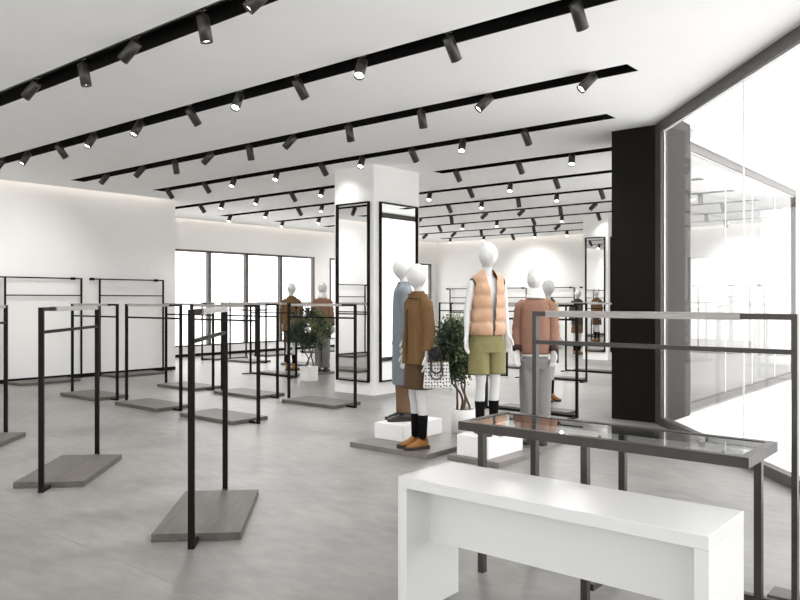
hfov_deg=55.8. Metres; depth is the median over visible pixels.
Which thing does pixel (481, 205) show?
track spotlight
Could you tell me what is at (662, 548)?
table
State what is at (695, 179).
track
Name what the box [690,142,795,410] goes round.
window
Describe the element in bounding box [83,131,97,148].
track spotlight
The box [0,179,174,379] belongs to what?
wall
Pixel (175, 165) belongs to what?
track spotlight
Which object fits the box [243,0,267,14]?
track spotlight
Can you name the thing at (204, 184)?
track spotlight
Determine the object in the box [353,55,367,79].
track spotlight
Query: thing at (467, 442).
box
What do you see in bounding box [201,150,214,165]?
track spotlight
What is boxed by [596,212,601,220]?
track spotlight
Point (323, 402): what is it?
clothes rack
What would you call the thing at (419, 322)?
mannequin
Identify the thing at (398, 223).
wall mirror
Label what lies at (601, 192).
track spotlight
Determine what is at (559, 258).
wall
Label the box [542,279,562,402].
mannequin
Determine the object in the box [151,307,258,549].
clothes rack
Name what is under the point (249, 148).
track spotlight
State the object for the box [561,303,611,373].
clothes rack
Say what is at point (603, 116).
track
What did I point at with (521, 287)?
wall rack
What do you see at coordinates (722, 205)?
track spotlight
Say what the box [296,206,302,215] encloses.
track spotlight
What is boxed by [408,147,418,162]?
track spotlight
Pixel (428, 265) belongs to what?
window
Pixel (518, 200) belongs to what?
track spotlight
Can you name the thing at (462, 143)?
track spotlight
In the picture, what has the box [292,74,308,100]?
track spotlight
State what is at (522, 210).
track spotlight
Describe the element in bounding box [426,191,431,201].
track spotlight
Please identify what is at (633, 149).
pillar
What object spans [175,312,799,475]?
ground
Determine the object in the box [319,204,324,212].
track spotlight
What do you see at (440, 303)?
clothes rack
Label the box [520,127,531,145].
track spotlight
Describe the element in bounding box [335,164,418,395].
column
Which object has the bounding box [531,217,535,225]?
track spotlight
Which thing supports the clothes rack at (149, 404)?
on the floor
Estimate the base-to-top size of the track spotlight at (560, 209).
0.280 m
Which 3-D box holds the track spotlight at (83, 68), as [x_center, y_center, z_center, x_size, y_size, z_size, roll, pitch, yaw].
[-2.943,-2.130,7.045,0.130,0.280,0.098,0,0,-30]
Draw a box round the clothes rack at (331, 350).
[300,302,334,352]
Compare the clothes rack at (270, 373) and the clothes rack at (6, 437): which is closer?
the clothes rack at (6, 437)
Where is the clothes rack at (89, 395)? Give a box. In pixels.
[60,303,128,400]
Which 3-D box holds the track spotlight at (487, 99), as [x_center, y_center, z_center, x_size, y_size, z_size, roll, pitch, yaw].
[0.906,-2.144,8.145,0.210,0.252,0.098,0,0,-11]
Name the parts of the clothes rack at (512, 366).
plate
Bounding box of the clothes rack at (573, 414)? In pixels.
[485,304,577,418]
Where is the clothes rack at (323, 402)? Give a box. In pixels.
[282,304,360,408]
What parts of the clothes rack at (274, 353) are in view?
post, plate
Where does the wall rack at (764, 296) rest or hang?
on the floor
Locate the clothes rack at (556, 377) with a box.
[515,303,587,382]
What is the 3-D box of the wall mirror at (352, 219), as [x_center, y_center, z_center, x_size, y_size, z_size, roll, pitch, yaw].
[-0.791,-0.133,12.570,0.740,2.965,0.050,0,0,40]
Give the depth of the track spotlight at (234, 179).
13.55 m
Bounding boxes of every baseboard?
[0,366,175,383]
[175,345,334,357]
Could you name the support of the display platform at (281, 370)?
on the floor
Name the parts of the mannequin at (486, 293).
short leg, short leg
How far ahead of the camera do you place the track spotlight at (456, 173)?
12.83 m
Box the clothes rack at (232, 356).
[201,302,247,360]
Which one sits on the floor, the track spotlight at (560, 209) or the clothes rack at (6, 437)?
the clothes rack at (6, 437)
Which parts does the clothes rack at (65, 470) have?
post, plate, rail, foot rail, hanging rail, post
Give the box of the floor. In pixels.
[0,340,799,599]
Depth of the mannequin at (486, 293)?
7.34 m
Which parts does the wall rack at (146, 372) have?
post, rail, hanging rail, plate, post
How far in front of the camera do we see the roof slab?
12.28 m
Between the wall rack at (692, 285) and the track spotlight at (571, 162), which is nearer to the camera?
the track spotlight at (571, 162)
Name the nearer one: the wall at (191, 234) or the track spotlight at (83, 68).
the track spotlight at (83, 68)
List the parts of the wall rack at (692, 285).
post, plate, rail, post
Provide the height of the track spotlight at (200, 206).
0.262 m
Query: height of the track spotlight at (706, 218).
0.280 m
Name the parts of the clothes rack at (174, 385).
post, hanging rail, plate, post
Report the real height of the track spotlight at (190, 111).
0.262 m
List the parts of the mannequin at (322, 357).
trouser leg, trouser leg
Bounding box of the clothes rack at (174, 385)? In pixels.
[157,303,220,390]
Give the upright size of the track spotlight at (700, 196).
0.280 m
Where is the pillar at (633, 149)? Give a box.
[612,125,654,422]
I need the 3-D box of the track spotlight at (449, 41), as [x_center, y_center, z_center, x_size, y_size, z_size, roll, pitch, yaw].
[0.443,-2.139,6.378,0.098,0.262,0.202,0,0,40]
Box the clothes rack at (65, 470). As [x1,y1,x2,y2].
[13,306,121,492]
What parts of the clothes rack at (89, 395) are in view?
post, hanging rail, plate, post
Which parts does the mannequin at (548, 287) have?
short leg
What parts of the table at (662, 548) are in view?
panel, modesty panel, panel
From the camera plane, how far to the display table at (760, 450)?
3.94 m
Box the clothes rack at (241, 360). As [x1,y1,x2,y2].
[228,302,270,363]
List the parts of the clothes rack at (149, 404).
post, plate, hanging rail, rail, post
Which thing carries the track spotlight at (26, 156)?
hanging from the track at (561, 7)
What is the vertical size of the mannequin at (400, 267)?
1.814 m
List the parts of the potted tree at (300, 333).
pot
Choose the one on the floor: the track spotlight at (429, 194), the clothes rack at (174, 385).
the clothes rack at (174, 385)
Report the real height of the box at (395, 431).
0.170 m
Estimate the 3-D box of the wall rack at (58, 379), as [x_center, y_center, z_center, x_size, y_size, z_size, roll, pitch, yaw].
[-6.709,0.554,14.346,0.705,2.012,1.665,0,0,40]
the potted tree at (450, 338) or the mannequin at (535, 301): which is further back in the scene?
the potted tree at (450, 338)
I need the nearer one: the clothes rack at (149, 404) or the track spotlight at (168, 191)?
the clothes rack at (149, 404)
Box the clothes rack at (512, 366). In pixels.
[508,302,518,368]
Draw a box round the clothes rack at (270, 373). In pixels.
[242,303,299,378]
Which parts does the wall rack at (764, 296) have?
post, plate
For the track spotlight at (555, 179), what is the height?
0.262 m
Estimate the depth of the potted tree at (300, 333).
14.50 m
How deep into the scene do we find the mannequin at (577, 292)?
21.71 m
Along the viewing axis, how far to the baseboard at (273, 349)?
22.07 m
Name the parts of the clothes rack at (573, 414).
post, foot rail, plate, hanging rail, rail, post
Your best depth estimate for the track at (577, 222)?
23.55 m
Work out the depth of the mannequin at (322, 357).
15.87 m
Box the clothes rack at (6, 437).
[0,305,25,446]
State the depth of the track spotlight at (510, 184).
14.15 m
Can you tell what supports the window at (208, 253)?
in the wall at (191, 234)
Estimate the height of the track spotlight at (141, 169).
0.249 m
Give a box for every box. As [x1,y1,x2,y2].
[375,417,441,441]
[457,431,521,459]
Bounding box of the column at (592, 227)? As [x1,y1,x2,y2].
[583,214,611,359]
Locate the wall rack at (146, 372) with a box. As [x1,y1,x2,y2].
[89,278,164,377]
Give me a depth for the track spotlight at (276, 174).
12.81 m
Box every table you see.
[398,462,743,599]
[458,412,777,599]
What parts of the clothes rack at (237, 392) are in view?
post, plate, hanging rail, post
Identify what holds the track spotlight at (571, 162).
hanging from the track at (608, 148)
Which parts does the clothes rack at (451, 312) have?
post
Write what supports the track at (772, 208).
attached to the ceiling
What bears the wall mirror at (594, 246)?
attached to the column at (592, 227)
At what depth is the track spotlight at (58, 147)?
10.74 m
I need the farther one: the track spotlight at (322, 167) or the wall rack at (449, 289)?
the wall rack at (449, 289)
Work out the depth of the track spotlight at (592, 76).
7.34 m
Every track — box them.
[0,0,277,106]
[1,0,616,163]
[73,64,637,181]
[155,114,614,190]
[175,185,334,208]
[220,170,611,215]
[275,178,704,221]
[323,190,733,226]
[419,199,759,226]
[419,222,582,234]
[433,147,611,172]
[439,216,788,238]
[691,208,782,214]
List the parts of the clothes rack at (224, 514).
post, rail, plate, hanging rail, foot rail, post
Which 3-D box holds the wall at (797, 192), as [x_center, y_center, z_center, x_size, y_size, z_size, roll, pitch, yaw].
[10.113,-0.430,17.935,0.150,3.980,6.500,0,0,40]
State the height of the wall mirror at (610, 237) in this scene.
2.990 m
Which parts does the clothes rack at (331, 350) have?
plate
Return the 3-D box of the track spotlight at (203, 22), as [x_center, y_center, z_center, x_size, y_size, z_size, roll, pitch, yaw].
[-1.514,-2.130,5.853,0.130,0.280,0.098,0,0,-30]
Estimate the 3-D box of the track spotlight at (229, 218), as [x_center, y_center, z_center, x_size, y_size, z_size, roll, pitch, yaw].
[-4.429,-2.136,19.606,0.097,0.268,0.193,0,0,16]
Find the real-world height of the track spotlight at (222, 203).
0.268 m
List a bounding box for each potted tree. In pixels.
[282,303,334,381]
[434,311,475,433]
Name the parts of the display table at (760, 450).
leg, leg, leg, cross rail, table frame, leg, leg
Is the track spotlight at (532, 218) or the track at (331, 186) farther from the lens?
the track spotlight at (532, 218)
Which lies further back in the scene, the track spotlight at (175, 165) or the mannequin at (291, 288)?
the mannequin at (291, 288)
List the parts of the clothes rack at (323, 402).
post, hanging rail, plate, rail, post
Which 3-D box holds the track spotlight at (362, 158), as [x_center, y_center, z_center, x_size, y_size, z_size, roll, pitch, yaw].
[-0.591,-2.136,11.572,0.097,0.268,0.193,0,0,16]
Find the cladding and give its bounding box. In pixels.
[668,121,689,420]
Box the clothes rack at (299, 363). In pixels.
[281,302,314,365]
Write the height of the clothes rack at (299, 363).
1.504 m
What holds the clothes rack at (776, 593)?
on the floor
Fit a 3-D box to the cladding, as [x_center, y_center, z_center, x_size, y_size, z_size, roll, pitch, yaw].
[3.624,-0.415,9.994,0.040,4.010,1.150,0,0,40]
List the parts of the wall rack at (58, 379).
post, rail, hanging rail, plate, post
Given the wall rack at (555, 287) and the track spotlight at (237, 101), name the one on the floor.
the wall rack at (555, 287)
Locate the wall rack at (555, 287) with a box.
[552,287,574,345]
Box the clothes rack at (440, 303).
[439,302,464,322]
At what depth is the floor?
6.18 m
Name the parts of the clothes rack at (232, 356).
post, plate, post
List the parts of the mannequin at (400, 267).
trouser leg, trouser leg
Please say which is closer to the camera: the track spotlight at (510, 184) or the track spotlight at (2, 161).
the track spotlight at (2, 161)
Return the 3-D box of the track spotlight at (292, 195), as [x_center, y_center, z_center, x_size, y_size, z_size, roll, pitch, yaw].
[-2.194,-2.139,15.519,0.098,0.262,0.202,0,0,40]
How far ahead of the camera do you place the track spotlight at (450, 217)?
19.71 m
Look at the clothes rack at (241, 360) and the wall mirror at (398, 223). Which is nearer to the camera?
the wall mirror at (398, 223)
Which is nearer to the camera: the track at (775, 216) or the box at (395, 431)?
the box at (395, 431)
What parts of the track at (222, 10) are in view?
rail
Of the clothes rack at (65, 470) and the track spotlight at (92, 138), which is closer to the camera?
the clothes rack at (65, 470)
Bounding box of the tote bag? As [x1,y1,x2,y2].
[423,347,450,388]
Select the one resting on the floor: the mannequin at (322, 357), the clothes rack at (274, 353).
the clothes rack at (274, 353)
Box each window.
[175,249,314,346]
[330,258,430,338]
[655,25,799,492]
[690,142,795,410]
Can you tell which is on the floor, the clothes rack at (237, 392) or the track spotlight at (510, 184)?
the clothes rack at (237, 392)
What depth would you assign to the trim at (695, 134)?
12.21 m
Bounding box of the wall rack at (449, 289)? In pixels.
[446,288,466,316]
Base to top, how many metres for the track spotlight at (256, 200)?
0.268 m
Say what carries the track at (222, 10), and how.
attached to the ceiling
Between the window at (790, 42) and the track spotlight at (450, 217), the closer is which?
the window at (790, 42)
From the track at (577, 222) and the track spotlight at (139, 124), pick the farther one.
the track at (577, 222)
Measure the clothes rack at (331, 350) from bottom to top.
1.504 m
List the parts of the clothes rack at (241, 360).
post, plate, post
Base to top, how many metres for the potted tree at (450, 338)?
1.496 m
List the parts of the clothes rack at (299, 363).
post, plate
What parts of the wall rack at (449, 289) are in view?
post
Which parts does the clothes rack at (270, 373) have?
post, foot rail, hanging rail, plate, post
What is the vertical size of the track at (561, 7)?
0.138 m
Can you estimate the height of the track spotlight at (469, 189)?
0.262 m
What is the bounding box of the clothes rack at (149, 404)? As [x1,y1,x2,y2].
[115,304,187,411]
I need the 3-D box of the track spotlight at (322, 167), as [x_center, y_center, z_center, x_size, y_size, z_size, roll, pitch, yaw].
[-1.242,-2.139,12.263,0.098,0.262,0.202,0,0,40]
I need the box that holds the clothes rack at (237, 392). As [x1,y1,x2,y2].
[214,303,283,398]
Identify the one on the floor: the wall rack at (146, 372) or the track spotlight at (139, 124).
the wall rack at (146, 372)
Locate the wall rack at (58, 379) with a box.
[0,276,82,385]
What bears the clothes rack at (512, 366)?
on the floor
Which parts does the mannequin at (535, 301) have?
trouser leg, trouser leg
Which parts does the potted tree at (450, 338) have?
pot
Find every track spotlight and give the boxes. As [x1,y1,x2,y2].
[0,157,5,168]
[18,149,31,165]
[21,75,40,100]
[54,141,68,158]
[77,56,91,86]
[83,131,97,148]
[99,172,109,184]
[118,34,141,63]
[130,118,144,137]
[133,165,145,177]
[165,188,173,198]
[172,158,179,173]
[185,104,201,126]
[196,6,212,43]
[198,204,205,212]
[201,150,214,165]
[202,181,211,193]
[218,201,224,209]
[227,214,231,222]
[229,176,236,188]
[230,90,243,111]
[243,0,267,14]
[246,143,254,160]
[253,196,259,205]
[263,210,268,218]
[272,169,279,181]
[282,133,296,149]
[289,192,297,201]
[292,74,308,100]
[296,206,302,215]
[318,161,328,176]
[318,187,324,197]
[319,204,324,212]
[345,122,354,141]
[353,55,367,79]
[357,154,365,168]
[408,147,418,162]
[417,107,427,128]
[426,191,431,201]
[443,31,461,62]
[446,204,452,212]
[449,216,453,223]
[453,168,461,181]
[458,137,466,153]
[467,187,474,197]
[474,92,493,112]
[479,200,483,209]
[480,212,487,219]
[507,182,512,192]
[515,160,524,174]
[516,197,520,207]
[517,208,524,216]
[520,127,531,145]
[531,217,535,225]
[552,176,560,188]
[554,192,558,202]
[558,206,562,214]
[560,215,563,222]
[568,152,574,166]
[569,0,588,31]
[577,70,597,92]
[589,202,597,210]
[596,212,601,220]
[598,188,605,199]
[698,193,703,203]
[704,214,708,221]
[720,202,724,211]
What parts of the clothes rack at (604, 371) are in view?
post, foot rail, plate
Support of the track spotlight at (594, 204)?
hanging from the track at (723, 190)
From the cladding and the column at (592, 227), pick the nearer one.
the cladding
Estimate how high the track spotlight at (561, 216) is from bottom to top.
0.268 m
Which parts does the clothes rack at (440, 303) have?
post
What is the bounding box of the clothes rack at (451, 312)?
[450,303,507,375]
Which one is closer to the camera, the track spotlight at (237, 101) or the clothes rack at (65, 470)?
the clothes rack at (65, 470)
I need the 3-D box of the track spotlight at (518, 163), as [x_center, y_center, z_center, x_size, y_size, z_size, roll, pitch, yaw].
[1.922,-2.139,12.085,0.098,0.262,0.202,0,0,40]
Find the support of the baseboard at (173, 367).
attached to the wall at (46, 230)
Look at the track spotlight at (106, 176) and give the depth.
13.23 m
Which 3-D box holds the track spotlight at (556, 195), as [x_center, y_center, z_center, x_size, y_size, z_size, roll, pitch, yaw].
[3.238,-2.136,15.605,0.097,0.268,0.193,0,0,16]
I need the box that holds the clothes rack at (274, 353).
[253,302,291,356]
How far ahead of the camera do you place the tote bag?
7.45 m
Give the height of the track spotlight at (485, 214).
0.249 m
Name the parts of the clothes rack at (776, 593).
post, hanging rail, rail, foot rail, plate, post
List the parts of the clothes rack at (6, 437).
post, plate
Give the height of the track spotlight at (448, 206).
0.262 m
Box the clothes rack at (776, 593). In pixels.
[532,311,799,599]
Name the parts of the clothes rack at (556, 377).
foot rail, plate, post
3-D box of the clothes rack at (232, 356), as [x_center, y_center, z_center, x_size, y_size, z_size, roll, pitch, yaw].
[-4.649,0.808,20.028,0.570,1.504,1.450,0,0,40]
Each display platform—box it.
[270,369,334,374]
[350,431,457,458]
[447,447,541,467]
[522,438,562,450]
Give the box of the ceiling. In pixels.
[0,0,799,242]
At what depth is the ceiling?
8.24 m
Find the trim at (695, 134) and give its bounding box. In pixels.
[690,129,797,189]
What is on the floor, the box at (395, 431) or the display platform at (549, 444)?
the display platform at (549, 444)
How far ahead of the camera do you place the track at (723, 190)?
18.31 m
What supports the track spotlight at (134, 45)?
hanging from the track at (222, 10)
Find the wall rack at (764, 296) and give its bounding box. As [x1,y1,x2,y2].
[757,284,788,356]
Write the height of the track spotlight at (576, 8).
0.262 m
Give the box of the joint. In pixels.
[0,370,727,599]
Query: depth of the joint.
4.57 m
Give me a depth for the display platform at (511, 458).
7.25 m
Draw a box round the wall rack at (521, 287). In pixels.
[507,287,526,298]
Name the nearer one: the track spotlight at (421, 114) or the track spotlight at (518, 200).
the track spotlight at (421, 114)
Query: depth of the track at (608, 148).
12.13 m
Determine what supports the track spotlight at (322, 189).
hanging from the track at (331, 186)
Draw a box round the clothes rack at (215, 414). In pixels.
[180,304,267,424]
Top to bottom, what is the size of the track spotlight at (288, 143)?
0.249 m
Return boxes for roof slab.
[684,114,799,182]
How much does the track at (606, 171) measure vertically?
0.138 m
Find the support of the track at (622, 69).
attached to the ceiling
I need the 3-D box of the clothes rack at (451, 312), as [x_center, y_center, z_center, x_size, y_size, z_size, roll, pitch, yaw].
[1.648,0.808,15.946,1.450,1.504,0.570,0,0,40]
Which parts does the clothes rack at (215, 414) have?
plate, rail, hanging rail, post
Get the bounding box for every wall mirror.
[336,201,369,382]
[379,201,417,381]
[585,236,604,351]
[610,237,611,351]
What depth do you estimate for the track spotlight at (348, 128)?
9.48 m
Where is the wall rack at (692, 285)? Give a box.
[691,285,749,353]
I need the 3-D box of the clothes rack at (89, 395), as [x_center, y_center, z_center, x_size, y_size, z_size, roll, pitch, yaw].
[-4.938,0.808,12.181,1.450,1.504,0.570,0,0,40]
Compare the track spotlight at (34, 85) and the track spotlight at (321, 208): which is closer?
the track spotlight at (34, 85)
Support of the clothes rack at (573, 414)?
on the floor
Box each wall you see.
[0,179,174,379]
[175,218,435,354]
[436,221,788,348]
[789,182,799,375]
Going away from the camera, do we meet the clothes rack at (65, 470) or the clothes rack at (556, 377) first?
the clothes rack at (65, 470)
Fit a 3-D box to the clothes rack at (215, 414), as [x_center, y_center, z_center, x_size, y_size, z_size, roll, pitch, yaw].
[-2.331,0.808,9.967,1.450,1.504,0.570,0,0,40]
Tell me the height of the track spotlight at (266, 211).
0.268 m
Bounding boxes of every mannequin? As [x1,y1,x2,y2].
[280,283,301,370]
[311,283,334,371]
[385,257,411,421]
[397,264,434,450]
[464,242,513,436]
[512,268,558,445]
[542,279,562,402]
[569,289,582,354]
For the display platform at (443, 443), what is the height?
0.050 m
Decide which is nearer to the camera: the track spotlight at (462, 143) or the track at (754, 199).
the track spotlight at (462, 143)

